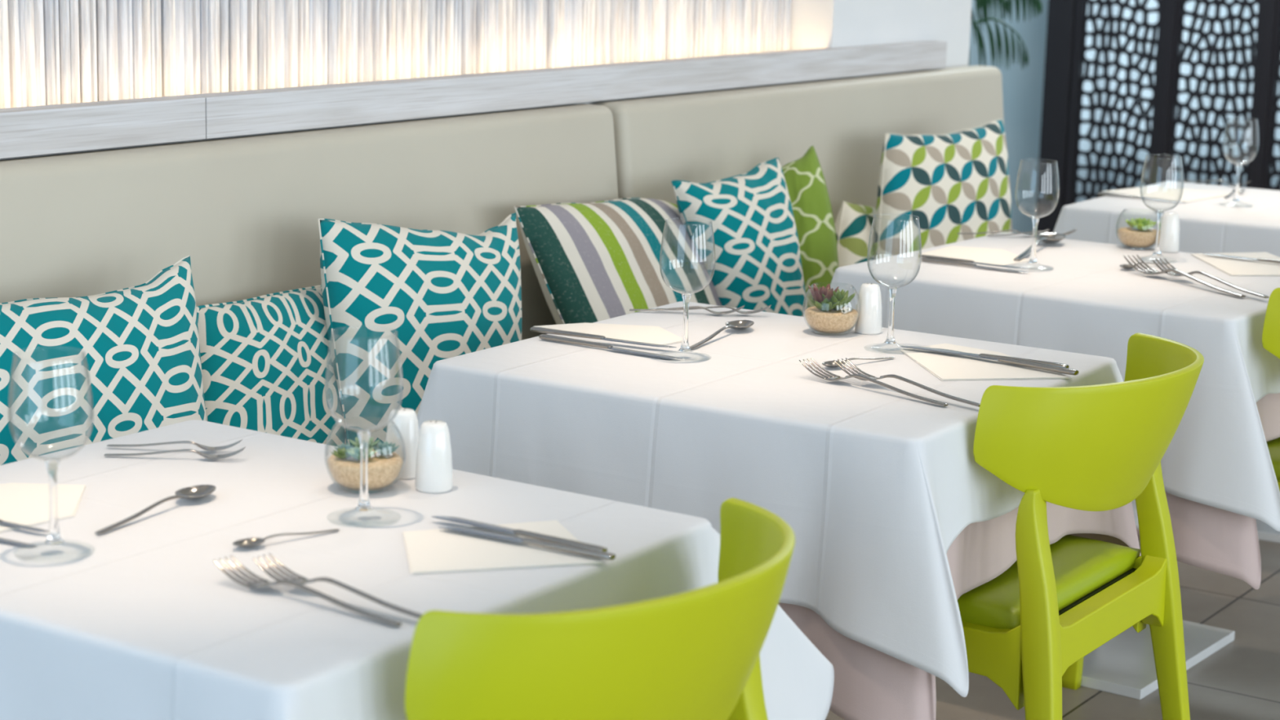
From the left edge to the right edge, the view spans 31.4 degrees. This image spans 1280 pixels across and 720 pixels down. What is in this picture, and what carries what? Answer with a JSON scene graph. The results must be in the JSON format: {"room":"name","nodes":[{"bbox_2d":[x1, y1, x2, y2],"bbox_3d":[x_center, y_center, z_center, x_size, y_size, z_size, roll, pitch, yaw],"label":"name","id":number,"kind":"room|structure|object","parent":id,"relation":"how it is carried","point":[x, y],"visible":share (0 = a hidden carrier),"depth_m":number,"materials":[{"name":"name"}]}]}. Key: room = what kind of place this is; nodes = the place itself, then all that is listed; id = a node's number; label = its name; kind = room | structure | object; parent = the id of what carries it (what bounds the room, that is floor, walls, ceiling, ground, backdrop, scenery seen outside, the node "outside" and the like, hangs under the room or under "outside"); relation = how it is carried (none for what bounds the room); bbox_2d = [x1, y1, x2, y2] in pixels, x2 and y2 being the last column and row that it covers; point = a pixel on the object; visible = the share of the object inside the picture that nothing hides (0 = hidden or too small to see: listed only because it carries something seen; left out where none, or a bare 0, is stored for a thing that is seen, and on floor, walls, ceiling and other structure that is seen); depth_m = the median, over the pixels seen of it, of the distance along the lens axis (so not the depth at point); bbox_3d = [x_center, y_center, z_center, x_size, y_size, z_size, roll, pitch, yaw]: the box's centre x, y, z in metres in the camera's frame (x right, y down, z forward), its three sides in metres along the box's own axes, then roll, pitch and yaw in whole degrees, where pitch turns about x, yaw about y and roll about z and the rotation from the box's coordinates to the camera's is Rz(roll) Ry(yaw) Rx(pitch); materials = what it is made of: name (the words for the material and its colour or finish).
{"room":"restaurant dining room","nodes":[
{"label":"restaurant dining room","id":0,"kind":"room"},
{"bbox_2d":[0,0,972,159],"bbox_3d":[-1.998,-0.467,2.275,0.490,2.750,9.617,9,13,33],"label":"wall","id":1,"kind":"structure","parent":0,"point":[814,24],"depth_m":5.66,"materials":[{"name":"paint"}]},
{"bbox_2d":[0,95,205,159],"bbox_3d":[-1.824,-0.110,2.151,0.056,0.068,3.904,9,13,33],"label":"trim","id":2,"kind":"structure","parent":1,"relation":"attached to","point":[30,131],"depth_m":3.54,"materials":[{"name":"white wood"}]},
{"bbox_2d":[0,0,791,108],"bbox_3d":[-0.816,-1.231,3.681,0.042,1.720,4.258,9,13,33],"label":"curtain","id":3,"kind":"object","parent":1,"relation":"attached to","point":[52,51],"visible":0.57,"depth_m":4.18,"materials":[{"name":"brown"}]},
{"bbox_2d":[183,40,946,138],"bbox_3d":[0.021,-0.599,4.844,0.056,0.068,2.694,9,13,33],"label":"trim","id":4,"kind":"structure","parent":1,"relation":"attached to","point":[251,112],"depth_m":4.46,"materials":[{"name":"white wood"}]},
{"bbox_2d":[968,0,985,66],"bbox_3d":[0.556,-1.621,8.406,0.150,2.750,3.583,9,13,33],"label":"wall","id":5,"kind":"structure","parent":0,"point":[974,52],"depth_m":9.64,"materials":[{"name":"white paint"}]},
{"bbox_2d":[982,0,1048,234],"bbox_3d":[1.682,-1.837,9.637,0.320,2.750,0.250,9,13,33],"label":"wall","id":6,"kind":"structure","parent":0,"point":[1022,89],"depth_m":9.67,"materials":[{"name":"paint"}]},
{"bbox_2d":[825,539,1279,719],"bbox_3d":[2.132,0.771,3.888,10.500,0.100,16.500,9,13,33],"label":"floor","id":7,"kind":"structure","parent":0,"point":[1241,680],"depth_m":4.33,"materials":[{"name":"tile"}]},
{"bbox_2d":[0,65,1004,340],"bbox_3d":[-0.726,0.218,3.442,0.515,1.016,6.540,9,13,33],"label":"bench","id":8,"kind":"object","parent":7,"relation":"on","point":[246,211],"visible":0.27,"depth_m":4.09,"materials":[{"name":"beige leather"}]},
{"bbox_2d":[0,255,206,465],"bbox_3d":[-0.796,0.086,3.200,0.226,0.398,0.545,11,15,40],"label":"throw cushion","id":9,"kind":"object","parent":8,"relation":"on","point":[140,344],"visible":0.52,"depth_m":3.18,"materials":[{"name":"teal fabric"}]},
{"bbox_2d":[195,284,346,446],"bbox_3d":[-0.588,0.060,3.616,0.210,0.300,0.478,9,13,33],"label":"throw cushion","id":10,"kind":"object","parent":8,"relation":"on","point":[264,358],"visible":0.55,"depth_m":3.56,"materials":[{"name":"teal fabric"}]},
{"bbox_2d":[317,213,522,447],"bbox_3d":[-0.328,-0.035,3.813,0.230,0.419,0.513,12,15,43],"label":"throw cushion","id":11,"kind":"object","parent":8,"relation":"on","point":[445,295],"visible":0.61,"depth_m":3.69,"materials":[{"name":"teal fabric"}]},
{"bbox_2d":[514,197,721,324],"bbox_3d":[0.030,-0.148,4.530,0.216,0.377,0.776,9,13,33],"label":"throw cushion","id":12,"kind":"object","parent":8,"relation":"on","point":[597,261],"visible":0.46,"depth_m":4.32,"materials":[{"name":"multicoloured fabric"}]},
{"bbox_2d":[671,157,807,316],"bbox_3d":[0.186,-0.189,4.650,0.303,0.420,0.224,-3,12,-22],"label":"throw cushion","id":13,"kind":"object","parent":8,"relation":"on","point":[757,264],"visible":0.73,"depth_m":4.57,"materials":[{"name":"teal fabric"}]},
{"bbox_2d":[781,146,838,307],"bbox_3d":[0.344,-0.243,4.940,0.168,0.422,0.237,-1,12,-13],"label":"throw cushion","id":14,"kind":"object","parent":8,"relation":"on","point":[804,178],"visible":0.29,"depth_m":4.90,"materials":[{"name":"green fabric"}]},
{"bbox_2d":[834,200,875,267],"bbox_3d":[0.528,-0.231,5.281,0.161,0.274,0.530,7,12,25],"label":"throw cushion","id":15,"kind":"object","parent":8,"relation":"on","point":[853,223],"visible":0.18,"depth_m":5.20,"materials":[{"name":"multicoloured fabric"}]},
{"bbox_2d":[874,119,1012,259],"bbox_3d":[0.714,-0.323,5.347,0.223,0.438,0.676,12,15,43],"label":"throw cushion","id":16,"kind":"object","parent":8,"relation":"on","point":[956,182],"visible":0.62,"depth_m":5.28,"materials":[{"name":"multicoloured fabric"}]},
{"bbox_2d":[404,497,795,719],"bbox_3d":[-0.131,0.560,2.334,0.543,0.808,0.540,9,13,33],"label":"dining chair","id":17,"kind":"object","parent":7,"relation":"on","point":[692,655],"visible":1,"depth_m":2.03,"materials":[{"name":"green plastic"}]},
{"bbox_2d":[968,0,1042,69],"bbox_3d":[0.866,-0.946,7.596,0.952,1.758,0.920,5,12,16],"label":"potted palm","id":18,"kind":"object","parent":7,"relation":"on","point":[1006,5],"visible":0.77,"depth_m":7.28,"materials":[{"name":"green plant"}]},
{"bbox_2d":[957,333,1204,719],"bbox_3d":[0.520,0.373,3.354,0.543,0.808,0.540,9,13,33],"label":"dining chair","id":19,"kind":"object","parent":7,"relation":"on","point":[1096,447],"visible":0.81,"depth_m":3.10,"materials":[{"name":"green plastic"}]},
{"bbox_2d":[1035,0,1279,233],"bbox_3d":[2.191,-1.621,8.746,1.290,2.700,0.060,9,13,33],"label":"folding screen","id":20,"kind":"object","parent":7,"relation":"on","point":[1060,136],"visible":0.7,"depth_m":8.95,"materials":[{"name":"black wood"}]},
{"bbox_2d":[1080,620,1235,699],"bbox_3d":[0.881,0.200,4.442,0.746,0.742,0.656,9,14,35],"label":"dining table","id":21,"kind":"object","parent":7,"relation":"on","point":[1124,665],"visible":0.16,"depth_m":4.38,"materials":[{"name":"white"}]},
{"bbox_2d":[1136,392,1279,589],"bbox_3d":[0.901,0.060,4.405,0.934,0.459,0.814,9,14,35],"label":"undercloth","id":22,"kind":"object","parent":21,"relation":"on","point":[1210,538],"visible":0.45,"depth_m":3.91,"materials":[{"name":"pink"}]},
{"bbox_2d":[830,231,1279,531],"bbox_3d":[0.917,0.003,4.386,0.975,0.348,0.840,9,14,35],"label":"tablecloth","id":23,"kind":"object","parent":22,"relation":"on","point":[1077,297],"visible":0.64,"depth_m":4.05,"materials":[{"name":"white fabric"}]},
{"bbox_2d":[918,254,1025,268],"bbox_3d":[0.637,-0.189,4.377,0.221,0.006,0.016,8,13,31],"label":"knife","id":24,"kind":"object","parent":23,"relation":"on","point":[920,255],"visible":1,"depth_m":4.39,"materials":[{"name":"grey metal"}]},
{"bbox_2d":[917,245,1029,265],"bbox_3d":[0.675,-0.206,4.507,0.204,0.002,0.202,9,13,33],"label":"napkin","id":25,"kind":"object","parent":23,"relation":"on","point":[988,255],"visible":0.88,"depth_m":4.51,"materials":[{"name":"white paper"}]},
{"bbox_2d":[921,257,1028,272],"bbox_3d":[0.638,-0.181,4.356,0.221,0.006,0.016,9,13,33],"label":"knife","id":26,"kind":"object","parent":23,"relation":"on","point":[928,260],"visible":0.98,"depth_m":4.37,"materials":[{"name":"grey metal"}]},
{"bbox_2d":[957,228,1049,235],"bbox_3d":[0.764,-0.270,4.797,0.191,0.016,0.022,2,11,1],"label":"fork","id":27,"kind":"object","parent":23,"relation":"on","point":[1047,229],"visible":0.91,"depth_m":4.79,"materials":[{"name":"silver metal"}]},
{"bbox_2d":[986,228,1076,235],"bbox_3d":[0.823,-0.268,4.785,0.191,0.016,0.022,0,11,-7],"label":"fork","id":28,"kind":"object","parent":23,"relation":"on","point":[1071,231],"visible":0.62,"depth_m":4.78,"materials":[{"name":"silver metal"}]},
{"bbox_2d":[1014,158,1059,263],"bbox_3d":[0.755,-0.278,4.351,0.083,0.207,0.083,-7,14,-36],"label":"wine glass","id":29,"kind":"object","parent":23,"relation":"on","point":[1035,220],"visible":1,"depth_m":4.36,"materials":[{"name":"clear glass"}]},
{"bbox_2d":[1014,158,1059,218],"bbox_3d":[0.757,-0.325,4.342,0.083,0.111,0.083,-7,14,-36],"label":"bowl","id":30,"kind":"object","parent":29,"relation":"on","point":[1024,158],"depth_m":4.34,"materials":[{"name":"clear glass"}]},
{"bbox_2d":[1013,232,1065,261],"bbox_3d":[0.798,-0.231,4.587,0.062,0.021,0.330,6,12,22],"label":"spoon","id":31,"kind":"object","parent":23,"relation":"on","point":[1049,237],"visible":0.95,"depth_m":4.66,"materials":[{"name":"silver metal"}]},
{"bbox_2d":[1036,232,1065,243],"bbox_3d":[0.845,-0.248,4.695,0.062,0.015,0.093,6,12,22],"label":"bowl","id":32,"kind":"object","parent":31,"relation":"on","point":[1050,237],"depth_m":4.72,"materials":[{"name":"silver metal"}]},
{"bbox_2d":[1115,209,1156,249],"bbox_3d":[1.021,-0.268,4.669,0.092,0.077,0.092,0,11,-6],"label":"terrarium","id":33,"kind":"object","parent":23,"relation":"on","point":[1140,236],"visible":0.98,"depth_m":4.64,"materials":[{"name":"clear glass"}]},
{"bbox_2d":[1119,262,1167,269],"bbox_3d":[0.978,-0.185,4.416,0.151,0.010,0.028,-8,15,-41],"label":"spoon","id":34,"kind":"object","parent":23,"relation":"on","point":[1123,266],"visible":0.79,"depth_m":4.39,"materials":[{"name":"silver metal"}]},
{"bbox_2d":[1119,264,1136,269],"bbox_3d":[0.938,-0.178,4.381,0.043,0.007,0.028,-8,15,-41],"label":"bowl","id":35,"kind":"object","parent":34,"relation":"on","point":[1124,266],"depth_m":4.38,"materials":[{"name":"silver metal"}]},
{"bbox_2d":[1140,154,1183,255],"bbox_3d":[1.026,-0.299,4.495,0.083,0.207,0.083,4,12,13],"label":"wine glass","id":36,"kind":"object","parent":23,"relation":"on","point":[1157,251],"visible":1,"depth_m":4.50,"materials":[{"name":"clear glass"}]},
{"bbox_2d":[1140,154,1183,212],"bbox_3d":[1.027,-0.346,4.485,0.083,0.111,0.083,4,12,13],"label":"bowl","id":37,"kind":"object","parent":36,"relation":"on","point":[1146,154],"depth_m":4.49,"materials":[{"name":"clear glass"}]},
{"bbox_2d":[1160,212,1179,252],"bbox_3d":[1.076,-0.261,4.633,0.043,0.079,0.043,9,13,33],"label":"salt shaker","id":38,"kind":"object","parent":23,"relation":"on","point":[1170,225],"visible":0.96,"depth_m":4.62,"materials":[{"name":"white ceramic"}]},
{"bbox_2d":[1123,254,1245,297],"bbox_3d":[1.008,-0.156,4.219,0.039,0.028,0.330,-4,12,-25],"label":"fork","id":39,"kind":"object","parent":23,"relation":"on","point":[1144,271],"visible":1,"depth_m":4.26,"materials":[{"name":"silver metal"}]},
{"bbox_2d":[1151,257,1269,297],"bbox_3d":[1.047,-0.152,4.186,0.036,0.027,0.311,-4,12,-25],"label":"fork","id":40,"kind":"object","parent":23,"relation":"on","point":[1193,273],"visible":0.9,"depth_m":4.19,"materials":[{"name":"silver metal"}]},
{"bbox_2d":[1191,252,1279,275],"bbox_3d":[1.200,-0.190,4.490,0.194,0.002,0.294,0,11,-8],"label":"napkin","id":41,"kind":"object","parent":23,"relation":"on","point":[1231,266],"visible":1,"depth_m":4.48,"materials":[{"name":"white paper"}]},
{"bbox_2d":[1204,253,1279,263],"bbox_3d":[1.223,-0.199,4.501,0.239,0.007,0.017,10,14,38],"label":"knife","id":42,"kind":"object","parent":41,"relation":"on","point":[1270,260],"visible":1,"depth_m":4.50,"materials":[{"name":"grey metal"}]},
{"bbox_2d":[1062,287,1279,689],"bbox_3d":[1.141,0.216,4.222,0.543,0.808,0.540,9,13,33],"label":"dining chair","id":43,"kind":"object","parent":7,"relation":"on","point":[1072,677],"visible":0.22,"depth_m":3.90,"materials":[{"name":"green plastic"}]},
{"bbox_2d":[1255,519,1279,542],"bbox_3d":[1.496,0.009,5.481,0.746,0.742,0.656,9,13,32],"label":"dining table","id":44,"kind":"object","parent":7,"relation":"on","point":[1265,532],"visible":0.05,"depth_m":5.31,"materials":[{"name":"white"}]},
{"bbox_3d":[1.509,-0.138,5.455,0.897,0.449,0.804,9,13,32],"label":"undercloth","id":45,"kind":"object","parent":44,"relation":"on","visible":0},
{"bbox_2d":[1053,181,1279,257],"bbox_3d":[1.519,-0.199,5.441,0.942,0.334,0.833,9,13,32],"label":"tablecloth","id":46,"kind":"object","parent":45,"relation":"on","point":[1220,224],"visible":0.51,"depth_m":5.27,"materials":[{"name":"white fabric"}]},
{"bbox_2d":[1097,192,1186,202],"bbox_3d":[1.206,-0.390,5.478,0.221,0.006,0.016,8,13,31],"label":"knife","id":47,"kind":"object","parent":46,"relation":"on","point":[1099,193],"visible":0.98,"depth_m":5.49,"materials":[{"name":"grey metal"}]},
{"bbox_2d":[1101,185,1233,202],"bbox_3d":[1.308,-0.410,5.612,0.247,0.002,0.241,-9,16,-43],"label":"napkin","id":48,"kind":"object","parent":46,"relation":"on","point":[1150,192],"visible":1,"depth_m":5.60,"materials":[{"name":"white fabric"}]},
{"bbox_2d":[1177,179,1250,186],"bbox_3d":[1.467,-0.458,5.829,0.191,0.016,0.022,10,14,36],"label":"fork","id":49,"kind":"object","parent":46,"relation":"on","point":[1227,183],"visible":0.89,"depth_m":5.82,"materials":[{"name":"silver metal"}]},
{"bbox_2d":[1224,188,1244,198],"bbox_3d":[1.460,-0.411,5.611,0.030,0.010,0.161,7,13,27],"label":"spoon","id":50,"kind":"object","parent":46,"relation":"on","point":[1241,190],"visible":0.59,"depth_m":5.62,"materials":[{"name":"silver metal"}]},
{"bbox_2d":[1231,188,1244,192],"bbox_3d":[1.487,-0.419,5.661,0.030,0.007,0.046,7,13,27],"label":"bowl","id":51,"kind":"object","parent":50,"relation":"on","point":[1241,190],"depth_m":5.67,"materials":[{"name":"silver metal"}]},
{"bbox_2d":[1222,117,1258,201],"bbox_3d":[1.419,-0.469,5.397,0.083,0.207,0.083,-4,13,-26],"label":"wine glass","id":52,"kind":"object","parent":46,"relation":"on","point":[1238,166],"visible":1,"depth_m":5.40,"materials":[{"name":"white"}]},
{"bbox_2d":[1222,117,1258,164],"bbox_3d":[1.420,-0.516,5.388,0.083,0.111,0.083,-4,13,-26],"label":"bowl","id":53,"kind":"object","parent":52,"relation":"on","point":[1227,117],"depth_m":5.38,"materials":[{"name":"clear glass"}]},
{"bbox_3d":[-0.448,0.549,2.517,0.746,0.742,0.656,9,13,33],"label":"dining table","id":54,"kind":"object","parent":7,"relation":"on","visible":0},
{"bbox_3d":[-0.438,0.393,2.483,0.899,0.429,0.816,9,13,33],"label":"undercloth","id":55,"kind":"object","parent":54,"relation":"on","visible":0},
{"bbox_2d":[0,419,834,719],"bbox_3d":[-0.416,0.328,2.490,0.944,0.313,0.974,9,13,33],"label":"tablecloth","id":56,"kind":"object","parent":55,"relation":"on","point":[138,619],"visible":0.77,"depth_m":2.29,"materials":[{"name":"white fabric"}]},
{"bbox_2d":[0,537,36,546],"bbox_3d":[-0.687,0.182,2.372,0.150,0.004,0.011,7,13,27],"label":"knife","id":57,"kind":"object","parent":56,"relation":"on","point":[2,540],"visible":1,"depth_m":2.35,"materials":[{"name":"grey metal"}]},
{"bbox_2d":[0,482,85,532],"bbox_3d":[-0.678,0.160,2.490,0.188,0.002,0.203,-6,13,-32],"label":"napkin","id":58,"kind":"object","parent":56,"relation":"on","point":[23,504],"visible":0.96,"depth_m":2.50,"materials":[{"name":"white paper"}]},
{"bbox_2d":[0,519,48,532],"bbox_3d":[-0.679,0.171,2.415,0.138,0.004,0.010,8,13,29],"label":"knife","id":59,"kind":"object","parent":58,"relation":"on","point":[8,523],"visible":0.92,"depth_m":2.40,"materials":[{"name":"grey metal"}]},
{"bbox_2d":[8,346,93,544],"bbox_3d":[-0.595,0.095,2.306,0.083,0.207,0.083,9,13,33],"label":"wine glass","id":60,"kind":"object","parent":56,"relation":"on","point":[54,537],"visible":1,"depth_m":2.31,"materials":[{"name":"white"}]},
{"bbox_2d":[8,346,93,461],"bbox_3d":[-0.594,0.048,2.297,0.083,0.111,0.083,9,13,33],"label":"bowl","id":61,"kind":"object","parent":60,"relation":"on","point":[45,459],"depth_m":2.29,"materials":[{"name":"clear glass"}]},
{"bbox_2d":[94,484,216,534],"bbox_3d":[-0.525,0.160,2.477,0.038,0.013,0.200,7,12,25],"label":"spoon","id":62,"kind":"object","parent":56,"relation":"on","point":[200,491],"visible":1,"depth_m":2.52,"materials":[{"name":"silver metal"}]},
{"bbox_2d":[174,484,216,499],"bbox_3d":[-0.494,0.150,2.541,0.038,0.009,0.057,7,12,25],"label":"bowl","id":63,"kind":"object","parent":62,"relation":"on","point":[200,491],"depth_m":2.55,"materials":[{"name":"silver metal"}]},
{"bbox_2d":[106,439,242,450],"bbox_3d":[-0.564,0.101,2.761,0.165,0.014,0.019,2,11,3],"label":"fork","id":64,"kind":"object","parent":56,"relation":"on","point":[202,446],"visible":1,"depth_m":2.76,"materials":[{"name":"silver metal"}]},
{"bbox_2d":[104,446,245,459],"bbox_3d":[-0.556,0.110,2.723,0.168,0.014,0.020,2,11,1],"label":"fork","id":65,"kind":"object","parent":56,"relation":"on","point":[203,455],"visible":1,"depth_m":2.72,"materials":[{"name":"silver metal"}]},
{"bbox_2d":[232,528,339,547],"bbox_3d":[-0.370,0.185,2.387,0.128,0.008,0.024,-8,15,-40],"label":"spoon","id":66,"kind":"object","parent":56,"relation":"on","point":[248,542],"visible":1,"depth_m":2.37,"materials":[{"name":"silver metal"}]},
{"bbox_2d":[232,537,265,547],"bbox_3d":[-0.405,0.191,2.358,0.036,0.006,0.024,-8,15,-40],"label":"bowl","id":67,"kind":"object","parent":66,"relation":"on","point":[248,542],"depth_m":2.36,"materials":[{"name":"silver metal"}]},
{"bbox_2d":[213,555,401,626],"bbox_3d":[-0.317,0.221,2.179,0.235,0.020,0.028,10,14,36],"label":"fork","id":68,"kind":"object","parent":56,"relation":"on","point":[262,583],"visible":1,"depth_m":2.19,"materials":[{"name":"silver metal"}]},
{"bbox_2d":[253,553,422,618],"bbox_3d":[-0.282,0.218,2.179,0.229,0.020,0.027,10,14,36],"label":"fork","id":69,"kind":"object","parent":56,"relation":"on","point":[301,580],"visible":0.88,"depth_m":2.19,"materials":[{"name":"silver metal"}]},
{"bbox_2d":[324,325,403,511],"bbox_3d":[-0.298,0.071,2.464,0.083,0.207,0.083,0,11,-6],"label":"wine glass","id":70,"kind":"object","parent":56,"relation":"on","point":[363,504],"visible":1,"depth_m":2.47,"materials":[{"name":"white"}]},
{"bbox_2d":[324,325,403,432],"bbox_3d":[-0.297,0.024,2.454,0.083,0.111,0.083,0,11,-6],"label":"bowl","id":71,"kind":"object","parent":70,"relation":"on","point":[357,431],"depth_m":2.45,"materials":[{"name":"clear glass"}]},
{"bbox_2d":[324,416,405,493],"bbox_3d":[-0.314,0.109,2.602,0.092,0.077,0.092,3,11,7],"label":"terrarium","id":72,"kind":"object","parent":56,"relation":"on","point":[384,465],"visible":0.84,"depth_m":2.58,"materials":[{"name":"clear glass"}]},
{"bbox_2d":[385,408,419,479],"bbox_3d":[-0.277,0.096,2.665,0.043,0.079,0.043,9,13,33],"label":"salt shaker","id":73,"kind":"object","parent":56,"relation":"on","point":[406,419],"visible":0.72,"depth_m":2.65,"materials":[{"name":"white ceramic"}]},
{"bbox_2d":[415,420,453,493],"bbox_3d":[-0.235,0.109,2.607,0.043,0.079,0.043,9,13,33],"label":"salt shaker","id":74,"kind":"object","parent":56,"relation":"on","point":[433,466],"visible":1,"depth_m":2.59,"materials":[{"name":"white ceramic"}]},
{"bbox_2d":[402,520,603,574],"bbox_3d":[-0.158,0.196,2.378,0.199,0.002,0.166,-2,12,-19],"label":"napkin","id":75,"kind":"object","parent":56,"relation":"on","point":[435,550],"visible":0.96,"depth_m":2.36,"materials":[{"name":"white paper"}]},
{"bbox_2d":[431,515,607,551],"bbox_3d":[-0.129,0.182,2.415,0.228,0.006,0.016,9,14,34],"label":"knife","id":76,"kind":"object","parent":75,"relation":"on","point":[539,536],"visible":1,"depth_m":2.40,"materials":[{"name":"silver metal"}]},
{"bbox_2d":[439,526,615,559],"bbox_3d":[-0.119,0.189,2.384,0.215,0.006,0.015,8,13,29],"label":"knife","id":77,"kind":"object","parent":75,"relation":"on","point":[588,552],"visible":1,"depth_m":2.37,"materials":[{"name":"grey metal"}]},
{"bbox_3d":[0.204,0.371,3.494,0.746,0.742,0.656,9,13,32],"label":"dining table","id":78,"kind":"object","parent":7,"relation":"on","visible":0},
{"bbox_2d":[777,501,1141,719],"bbox_3d":[0.214,0.223,3.467,0.897,0.448,0.809,9,13,32],"label":"undercloth","id":79,"kind":"object","parent":78,"relation":"on","point":[869,683],"visible":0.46,"depth_m":3.05,"materials":[{"name":"pink"}]},
{"bbox_2d":[417,301,1138,697],"bbox_3d":[0.230,0.160,3.443,0.956,0.322,0.841,9,13,32],"label":"tablecloth","id":80,"kind":"object","parent":79,"relation":"on","point":[874,484],"visible":0.69,"depth_m":3.12,"materials":[{"name":"white fabric"}]},
{"bbox_2d":[529,326,676,347],"bbox_3d":[-0.059,-0.034,3.509,0.250,0.007,0.018,7,13,26],"label":"knife","id":81,"kind":"object","parent":80,"relation":"on","point":[540,330],"visible":1,"depth_m":3.52,"materials":[{"name":"grey metal"}]},
{"bbox_2d":[533,322,682,345],"bbox_3d":[-0.031,-0.046,3.611,0.250,0.002,0.136,9,13,33],"label":"napkin","id":82,"kind":"object","parent":80,"relation":"on","point":[645,334],"visible":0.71,"depth_m":3.60,"materials":[{"name":"white paper"}]},
{"bbox_2d":[538,333,682,359],"bbox_3d":[-0.047,-0.020,3.456,0.256,0.007,0.018,9,13,33],"label":"knife","id":83,"kind":"object","parent":80,"relation":"on","point":[544,336],"visible":1,"depth_m":3.47,"materials":[{"name":"grey metal"}]},
{"bbox_2d":[629,305,744,314],"bbox_3d":[0.078,-0.086,3.781,0.191,0.016,0.022,3,11,6],"label":"fork","id":84,"kind":"object","parent":80,"relation":"on","point":[743,306],"visible":0.98,"depth_m":3.78,"materials":[{"name":"silver metal"}]},
{"bbox_2d":[659,217,715,351],"bbox_3d":[0.070,-0.105,3.397,0.083,0.207,0.083,12,15,42],"label":"wine glass","id":85,"kind":"object","parent":80,"relation":"on","point":[684,347],"visible":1,"depth_m":3.40,"materials":[{"name":"clear glass"}]},
{"bbox_2d":[659,217,715,294],"bbox_3d":[0.071,-0.152,3.387,0.083,0.111,0.083,12,15,42],"label":"bowl","id":86,"kind":"object","parent":85,"relation":"on","point":[682,293],"depth_m":3.38,"materials":[{"name":"clear glass"}]},
{"bbox_2d":[671,304,771,314],"bbox_3d":[0.122,-0.087,3.787,0.191,0.016,0.022,3,11,7],"label":"fork","id":87,"kind":"object","parent":80,"relation":"on","point":[721,306],"visible":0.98,"depth_m":3.78,"materials":[{"name":"silver metal"}]},
{"bbox_2d":[689,320,754,349],"bbox_3d":[0.126,-0.042,3.573,0.042,0.014,0.227,7,12,25],"label":"spoon","id":88,"kind":"object","parent":80,"relation":"on","point":[738,324],"visible":1,"depth_m":3.62,"materials":[{"name":"silver metal"}]},
{"bbox_2d":[724,320,754,329],"bbox_3d":[0.161,-0.054,3.645,0.042,0.010,0.064,7,12,25],"label":"bowl","id":89,"kind":"object","parent":88,"relation":"on","point":[738,324],"depth_m":3.66,"materials":[{"name":"silver metal"}]},
{"bbox_2d":[802,281,861,335],"bbox_3d":[0.306,-0.081,3.639,0.092,0.077,0.092,3,11,7],"label":"terrarium","id":90,"kind":"object","parent":80,"relation":"on","point":[829,316],"visible":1,"depth_m":3.62,"materials":[{"name":"clear glass"}]},
{"bbox_2d":[822,356,894,367],"bbox_3d":[0.327,0.001,3.398,0.151,0.010,0.028,-8,15,-40],"label":"spoon","id":91,"kind":"object","parent":80,"relation":"on","point":[829,363],"visible":0.87,"depth_m":3.38,"materials":[{"name":"silver metal"}]},
{"bbox_2d":[822,360,845,367],"bbox_3d":[0.285,0.008,3.364,0.043,0.007,0.028,-8,15,-40],"label":"bowl","id":92,"kind":"object","parent":91,"relation":"on","point":[829,363],"depth_m":3.37,"materials":[{"name":"silver metal"}]},
{"bbox_2d":[854,283,881,334],"bbox_3d":[0.367,-0.083,3.651,0.043,0.079,0.043,9,13,33],"label":"salt shaker","id":93,"kind":"object","parent":80,"relation":"on","point":[869,322],"visible":0.98,"depth_m":3.63,"materials":[{"name":"white ceramic"}]},
{"bbox_2d":[799,358,948,406],"bbox_3d":[0.329,0.031,3.208,0.031,0.023,0.266,-9,15,-42],"label":"fork","id":94,"kind":"object","parent":80,"relation":"on","point":[829,377],"visible":1,"depth_m":3.23,"materials":[{"name":"silver metal"}]},
{"bbox_2d":[866,213,921,343],"bbox_3d":[0.389,-0.118,3.500,0.083,0.207,0.083,2,11,3],"label":"wine glass","id":95,"kind":"object","parent":80,"relation":"on","point":[892,291],"visible":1,"depth_m":3.50,"materials":[{"name":"clear glass"}]},
{"bbox_2d":[866,213,921,288],"bbox_3d":[0.390,-0.165,3.491,0.083,0.111,0.083,2,11,3],"label":"bowl","id":96,"kind":"object","parent":95,"relation":"on","point":[887,213],"depth_m":3.49,"materials":[{"name":"clear glass"}]},
{"bbox_2d":[833,357,980,407],"bbox_3d":[0.376,0.031,3.193,0.031,0.023,0.266,-8,15,-40],"label":"fork","id":97,"kind":"object","parent":80,"relation":"on","point":[973,403],"visible":0.93,"depth_m":3.20,"materials":[{"name":"silver metal"}]},
{"bbox_2d":[900,343,1071,380],"bbox_3d":[0.508,0.001,3.441,0.200,0.002,0.268,-1,11,-11],"label":"napkin","id":98,"kind":"object","parent":80,"relation":"on","point":[944,366],"visible":0.91,"depth_m":3.39,"materials":[{"name":"white paper"}]},
{"bbox_2d":[899,346,1069,368],"bbox_3d":[0.518,-0.007,3.442,0.275,0.008,0.020,9,13,33],"label":"knife","id":99,"kind":"object","parent":98,"relation":"on","point":[986,355],"visible":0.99,"depth_m":3.44,"materials":[{"name":"grey metal"}]},
{"bbox_2d":[933,347,1078,375],"bbox_3d":[0.541,-0.001,3.418,0.266,0.007,0.019,12,15,41],"label":"knife","id":100,"kind":"object","parent":98,"relation":"on","point":[1034,365],"visible":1,"depth_m":3.37,"materials":[{"name":"grey metal"}]},
{"bbox_3d":[2.203,-2.023,3.333,10.500,0.100,16.500,9,13,33],"label":"ceiling","id":101,"kind":"structure","parent":0,"visible":0},
{"bbox_2d":[1075,0,1279,202],"bbox_3d":[3.213,-1.813,9.972,4.000,2.550,0.110,9,13,33],"label":"sheer curtain","id":102,"kind":"object","parent":101,"relation":"hanging from","point":[1153,17],"visible":0.02,"depth_m":10.62,"materials":[{"name":"fabric"}]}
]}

